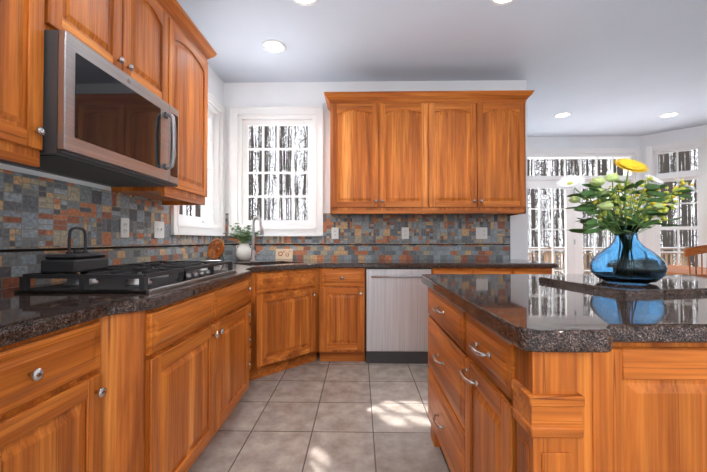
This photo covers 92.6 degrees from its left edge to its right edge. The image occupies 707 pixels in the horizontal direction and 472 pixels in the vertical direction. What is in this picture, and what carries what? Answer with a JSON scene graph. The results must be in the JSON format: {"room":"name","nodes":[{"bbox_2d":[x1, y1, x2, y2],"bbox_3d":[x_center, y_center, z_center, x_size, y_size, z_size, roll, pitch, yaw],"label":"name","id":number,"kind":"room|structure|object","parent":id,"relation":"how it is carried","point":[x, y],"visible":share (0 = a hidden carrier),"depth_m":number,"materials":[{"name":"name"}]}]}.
{"room":"kitchen","nodes":[
{"label":"kitchen","id":0,"kind":"room"},
{"bbox_2d":[0,65,223,288],"bbox_3d":[-1.580,-0.310,0.834,0.160,2.880,5.830,0,-1,1],"label":"wall","id":1,"kind":"structure","parent":0,"point":[215,85],"depth_m":1.90,"materials":[{"name":"paint"}]},
{"bbox_2d":[0,0,71,166],"bbox_3d":[-1.321,-0.875,0.975,0.349,1.175,0.706,0,-1,1],"label":"upper cabinet","id":2,"kind":"object","parent":1,"relation":"attached to","point":[23,23],"depth_m":1.18,"materials":[{"name":"brown wood"}]},
{"bbox_2d":[0,169,222,288],"bbox_3d":[-1.466,-0.020,2.157,0.007,0.505,3.169,0,-1,1],"label":"tile backsplash","id":3,"kind":"structure","parent":1,"relation":"attached to","point":[40,217],"depth_m":1.78,"materials":[{"name":"tile"}]},
{"bbox_2d":[120,218,128,237],"bbox_3d":[-1.463,-0.052,2.163,0.009,0.126,0.078,0,-1,1],"label":"electrical outlet","id":4,"kind":"object","parent":3,"relation":"attached to","point":[124,228],"visible":1,"depth_m":2.15,"materials":[{"name":"white plastic"}]},
{"bbox_2d":[154,221,163,237],"bbox_3d":[-1.453,-0.047,2.533,0.014,0.126,0.124,0,-1,1],"label":"electrical outlet","id":5,"kind":"object","parent":3,"relation":"attached to","point":[158,229],"visible":1,"depth_m":2.52,"materials":[{"name":"white plastic"}]},
{"bbox_2d":[68,0,171,105],"bbox_3d":[-1.308,-1.111,1.665,0.349,0.685,0.800,0,-1,1],"label":"upper cabinet","id":6,"kind":"object","parent":1,"relation":"attached to","point":[164,50],"depth_m":1.75,"materials":[{"name":"brown wood"}]},
{"bbox_2d":[0,30,178,186],"bbox_3d":[-1.245,-0.532,1.656,0.476,0.464,0.792,0,-1,1],"label":"microwave","id":7,"kind":"object","parent":6,"relation":"attached to","point":[107,123],"visible":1,"depth_m":1.47,"materials":[{"name":"grey metal"}]},
{"bbox_2d":[111,0,211,203],"bbox_3d":[-1.297,-0.857,2.298,0.349,1.175,0.606,0,-1,1],"label":"upper cabinet","id":8,"kind":"object","parent":1,"relation":"attached to","point":[191,53],"depth_m":2.31,"materials":[{"name":"brown wood"}]},
{"bbox_2d":[171,90,225,235],"bbox_3d":[-1.526,-0.720,3.224,0.202,1.433,1.038,0,-1,1],"label":"window","id":9,"kind":"structure","parent":1,"relation":"in","point":[210,221],"depth_m":3.58,"materials":[{"name":"white"}]},
{"bbox_2d":[187,352,450,471],"bbox_3d":[3.169,1.169,1.827,9.620,0.050,8.030,0,-1,1],"label":"floor","id":10,"kind":"structure","parent":0,"point":[317,415],"depth_m":2.05,"materials":[{"name":"tile"}]},
{"bbox_2d":[0,315,115,471],"bbox_3d":[-1.157,0.695,0.855,0.678,0.870,0.515,0,-1,1],"label":"base cabinet","id":11,"kind":"object","parent":10,"relation":"on","point":[56,386],"depth_m":0.94,"materials":[{"name":"brown wood"}]},
{"bbox_2d":[112,277,251,471],"bbox_3d":[-1.096,0.707,1.749,0.768,0.870,1.095,0,-1,1],"label":"base cabinet","id":12,"kind":"object","parent":10,"relation":"on","point":[165,388],"depth_m":1.39,"materials":[{"name":"brown wood"}]},
{"bbox_2d":[0,259,556,346],"bbox_3d":[0.170,0.338,2.143,3.288,0.210,3.126,0,-1,1],"label":"countertop","id":13,"kind":"structure","parent":12,"relation":"on","point":[24,316],"depth_m":1.25,"materials":[{"name":"black stone"}]},
{"bbox_2d":[14,261,235,292],"bbox_3d":[-1.041,0.192,1.757,0.534,0.072,0.910,0,-1,1],"label":"cooktop","id":14,"kind":"object","parent":13,"relation":"in","point":[143,277],"visible":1,"depth_m":1.44,"materials":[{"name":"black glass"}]},
{"bbox_2d":[41,227,108,272],"bbox_3d":[-1.199,0.055,1.467,0.130,0.190,0.230,0,-1,-7],"label":"press","id":15,"kind":"object","parent":14,"relation":"on","point":[74,261],"visible":1,"depth_m":1.40,"materials":[{"name":"grey metal"}]},
{"bbox_2d":[200,260,221,266],"bbox_3d":[-1.185,0.224,2.765,0.200,0.032,0.340,0,-1,-19],"label":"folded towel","id":16,"kind":"object","parent":13,"relation":"on","point":[211,260],"visible":0.19,"depth_m":2.90,"materials":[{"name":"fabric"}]},
{"bbox_2d":[207,239,224,260],"bbox_3d":[-1.307,0.138,3.204,0.191,0.225,0.148,0,-1,1],"label":"bowl","id":17,"kind":"object","parent":13,"relation":"on","point":[219,249],"visible":0.94,"depth_m":3.22,"materials":[{"name":"brown wood"}]},
{"bbox_2d":[223,223,259,260],"bbox_3d":[-1.127,0.060,3.479,0.365,0.382,0.316,0,-1,1],"label":"potted plant","id":18,"kind":"object","parent":13,"relation":"on","point":[243,251],"visible":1,"depth_m":3.42,"materials":[{"name":"white ceramic"}]},
{"bbox_2d":[250,216,263,261],"bbox_3d":[-0.928,0.027,3.273,0.165,0.443,0.222,0,-1,1],"label":"faucet","id":19,"kind":"object","parent":13,"relation":"on","point":[253,254],"visible":1,"depth_m":3.28,"materials":[{"name":"metal"}]},
{"bbox_2d":[275,249,292,258],"bbox_3d":[-0.758,0.199,3.699,0.190,0.113,0.032,0,-1,1],"label":"decorative sign","id":20,"kind":"object","parent":13,"relation":"on","point":[284,253],"depth_m":3.69,"materials":[{"name":"beige ceramic"}]},
{"bbox_2d":[249,268,318,380],"bbox_3d":[-0.886,0.727,3.171,1.137,0.870,1.097,0,-1,1],"label":"base cabinet","id":21,"kind":"object","parent":10,"relation":"on","point":[284,323],"visible":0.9,"depth_m":2.82,"materials":[{"name":"brown wood"}]},
{"bbox_2d":[319,268,364,360],"bbox_3d":[-0.099,0.730,3.387,0.420,0.870,0.638,0,-1,1],"label":"base cabinet","id":22,"kind":"object","parent":10,"relation":"on","point":[341,314],"depth_m":3.07,"materials":[{"name":"brown wood"}]},
{"bbox_2d":[365,268,430,363],"bbox_3d":[0.416,0.730,3.351,0.592,0.868,0.690,0,-1,1],"label":"dishwasher","id":23,"kind":"object","parent":10,"relation":"on","point":[396,315],"visible":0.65,"depth_m":3.06,"materials":[{"name":"grey metal"}]},
{"bbox_2d":[431,268,522,273],"bbox_3d":[1.117,0.730,3.365,0.792,0.870,0.638,0,-1,1],"label":"base cabinet","id":24,"kind":"object","parent":10,"relation":"on","point":[433,270],"depth_m":3.06,"materials":[{"name":"brown wood"}]},
{"bbox_2d":[523,268,551,273],"bbox_3d":[1.592,0.730,3.356,0.430,0.870,0.638,0,-1,1],"label":"base cabinet","id":25,"kind":"object","parent":10,"relation":"on","point":[525,270],"depth_m":3.05,"materials":[{"name":"brown wood"}]},
{"bbox_2d":[428,287,706,471],"bbox_3d":[1.645,0.702,1.332,2.548,0.870,1.209,0,-1,1],"label":"kitchen island","id":26,"kind":"object","parent":10,"relation":"on","point":[497,402],"visible":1,"depth_m":0.83,"materials":[{"name":"brown wood"}]},
{"bbox_2d":[421,274,706,352],"bbox_3d":[1.675,0.242,1.353,2.574,0.050,1.263,0,-1,1],"label":"island countertop","id":27,"kind":"structure","parent":26,"relation":"on","point":[529,312],"depth_m":0.96,"materials":[{"name":"black stone"}]},
{"bbox_2d":[539,276,706,295],"bbox_3d":[1.137,0.208,1.462,0.400,0.020,0.450,0,-1,-9],"label":"board","id":28,"kind":"object","parent":27,"relation":"on","point":[594,283],"visible":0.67,"depth_m":1.31,"materials":[{"name":"black stone"}]},
{"bbox_2d":[589,225,667,283],"bbox_3d":[1.182,0.077,1.463,0.267,0.241,0.267,0,-1,1],"label":"glass vase","id":29,"kind":"object","parent":28,"relation":"on","point":[627,257],"visible":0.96,"depth_m":1.39,"materials":[{"name":"blue glass"}]},
{"bbox_2d":[554,158,697,234],"bbox_3d":[1.191,-0.088,1.454,0.588,0.517,0.361,0,-1,1],"label":"flowers","id":30,"kind":"object","parent":29,"relation":"in","point":[658,207],"visible":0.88,"depth_m":1.45,"materials":[{"name":"green plant"}]},
{"bbox_2d":[667,265,706,273],"bbox_3d":[4.273,0.802,4.248,1.100,0.750,1.700,0,-1,1],"label":"dining table","id":31,"kind":"object","parent":10,"relation":"on","point":[675,269],"visible":0.27,"depth_m":4.31,"materials":[{"name":"brown wood"}]},
{"bbox_2d":[683,245,706,274],"bbox_3d":[3.371,0.626,3.417,0.516,1.085,0.484,0,-1,-9],"label":"chair","id":32,"kind":"object","parent":10,"relation":"on","point":[696,250],"visible":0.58,"depth_m":3.19,"materials":[{"name":"brown wood"}]},
{"bbox_2d":[224,80,527,259],"bbox_3d":[0.149,-0.270,3.797,3.510,2.880,0.160,0,-1,1],"label":"wall","id":33,"kind":"structure","parent":0,"point":[275,94],"depth_m":3.74,"materials":[{"name":"paint"}]},
{"bbox_2d":[229,106,322,235],"bbox_3d":[-0.851,-0.712,3.811,1.038,1.433,0.202,0,-1,1],"label":"window","id":34,"kind":"structure","parent":33,"relation":"in","point":[311,117],"depth_m":3.74,"materials":[{"name":"white wood"}]},
{"bbox_2d":[223,213,509,258],"bbox_3d":[0.130,0.002,3.707,3.154,0.505,0.014,0,-1,1],"label":"tile backsplash","id":35,"kind":"structure","parent":33,"relation":"attached to","point":[431,236],"depth_m":3.70,"materials":[{"name":"stone"}]},
{"bbox_2d":[331,227,338,238],"bbox_3d":[-0.203,-0.031,3.707,0.078,0.126,0.009,0,-1,1],"label":"electrical outlet","id":36,"kind":"object","parent":35,"relation":"attached to","point":[334,232],"visible":1,"depth_m":3.71,"materials":[{"name":"white plastic"}]},
{"bbox_2d":[402,227,408,238],"bbox_3d":[0.567,-0.031,3.693,0.078,0.126,0.009,0,-1,1],"label":"electrical outlet","id":37,"kind":"object","parent":35,"relation":"attached to","point":[405,232],"visible":1,"depth_m":3.69,"materials":[{"name":"white plastic"}]},
{"bbox_2d":[476,227,486,238],"bbox_3d":[1.397,-0.031,3.675,0.124,0.126,0.014,0,-1,1],"label":"electrical outlet","id":38,"kind":"object","parent":35,"relation":"attached to","point":[481,232],"visible":1,"depth_m":3.68,"materials":[{"name":"white plastic"}]},
{"bbox_2d":[324,90,533,215],"bbox_3d":[0.744,-0.826,3.518,2.070,1.205,0.387,0,-1,1],"label":"upper cabinet","id":39,"kind":"object","parent":33,"relation":"attached to","point":[427,152],"visible":1,"depth_m":3.37,"materials":[{"name":"brown wood"}]},
{"bbox_2d":[177,0,706,136],"bbox_3d":[3.169,-1.761,1.868,9.620,0.050,8.030,0,-1,1],"label":"ceiling","id":40,"kind":"structure","parent":0,"point":[616,67],"depth_m":3.11,"materials":[{"name":"paint"}]},
{"bbox_2d":[262,40,285,52],"bbox_3d":[-0.720,-1.717,3.063,0.210,0.006,0.210,0,-1,1],"label":"recessed light","id":41,"kind":"object","parent":40,"relation":"in","point":[274,46],"visible":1,"depth_m":3.06,"materials":[{"name":"white"}]},
{"bbox_2d":[293,0,317,5],"bbox_3d":[-0.351,-1.726,2.426,0.210,0.006,0.210,0,-1,1],"label":"recessed light","id":42,"kind":"object","parent":40,"relation":"in","point":[306,2],"visible":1,"depth_m":2.49,"materials":[{"name":"white"}]},
{"bbox_2d":[490,0,514,5],"bbox_3d":[1.089,-1.726,2.420,0.210,0.006,0.210,0,-1,1],"label":"recessed light","id":43,"kind":"object","parent":40,"relation":"in","point":[499,2],"visible":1,"depth_m":2.49,"materials":[{"name":"white"}]},
{"bbox_2d":[554,112,570,117],"bbox_3d":[2.931,-1.694,4.737,0.210,0.006,0.210,0,-1,1],"label":"recessed light","id":44,"kind":"object","parent":40,"relation":"in","point":[563,114],"visible":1,"depth_m":4.74,"materials":[{"name":"white"}]},
{"bbox_2d":[659,112,678,117],"bbox_3d":[4.421,-1.694,4.730,0.210,0.006,0.210,0,-1,1],"label":"recessed light","id":45,"kind":"object","parent":40,"relation":"in","point":[671,114],"visible":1,"depth_m":4.74,"materials":[{"name":"white"}]},
{"bbox_2d":[527,136,639,183],"bbox_3d":[3.385,-0.242,5.779,2.890,2.880,0.160,0,-1,1],"label":"wall","id":46,"kind":"structure","parent":0,"point":[591,142],"depth_m":5.71,"materials":[{"name":"paint"}]},
{"bbox_2d":[527,148,641,273],"bbox_3d":[3.750,-0.045,5.759,2.142,2.867,0.202,0,-1,1],"label":"door frame","id":47,"kind":"structure","parent":46,"relation":"attached to","point":[573,249],"depth_m":5.73,"materials":[{"name":"white wood"}]},
{"bbox_2d":[640,125,706,246],"bbox_3d":[5.650,-0.254,4.937,0.160,2.880,2.200,1,-1,-44],"label":"wall","id":48,"kind":"structure","parent":0,"point":[676,135],"depth_m":5.46,"materials":[{"name":"paint"}]},
{"bbox_2d":[645,137,706,267],"bbox_3d":[5.184,-0.358,5.392,0.220,2.282,0.780,1,-1,-44],"label":"window","id":49,"kind":"structure","parent":48,"relation":"in","point":[652,152],"depth_m":5.34,"materials":[{"name":"white wood"}]},
{"label":"outside","id":50,"kind":"structure","parent":0,"visible":0},
{"bbox_2d":[528,247,688,273],"bbox_3d":[5.079,0.839,7.339,7.090,1.160,3.030,0,-1,1],"label":"deck","id":51,"kind":"object","parent":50,"point":[548,257],"visible":0.1,"depth_m":8.77,"materials":[{"name":"brown wood"}]},
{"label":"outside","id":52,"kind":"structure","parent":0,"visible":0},
{"bbox_2d":[179,126,697,273],"bbox_3d":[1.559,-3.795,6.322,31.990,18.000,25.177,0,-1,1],"label":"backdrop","id":53,"kind":"structure","parent":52,"point":[687,160],"depth_m":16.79,"materials":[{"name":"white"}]}
]}

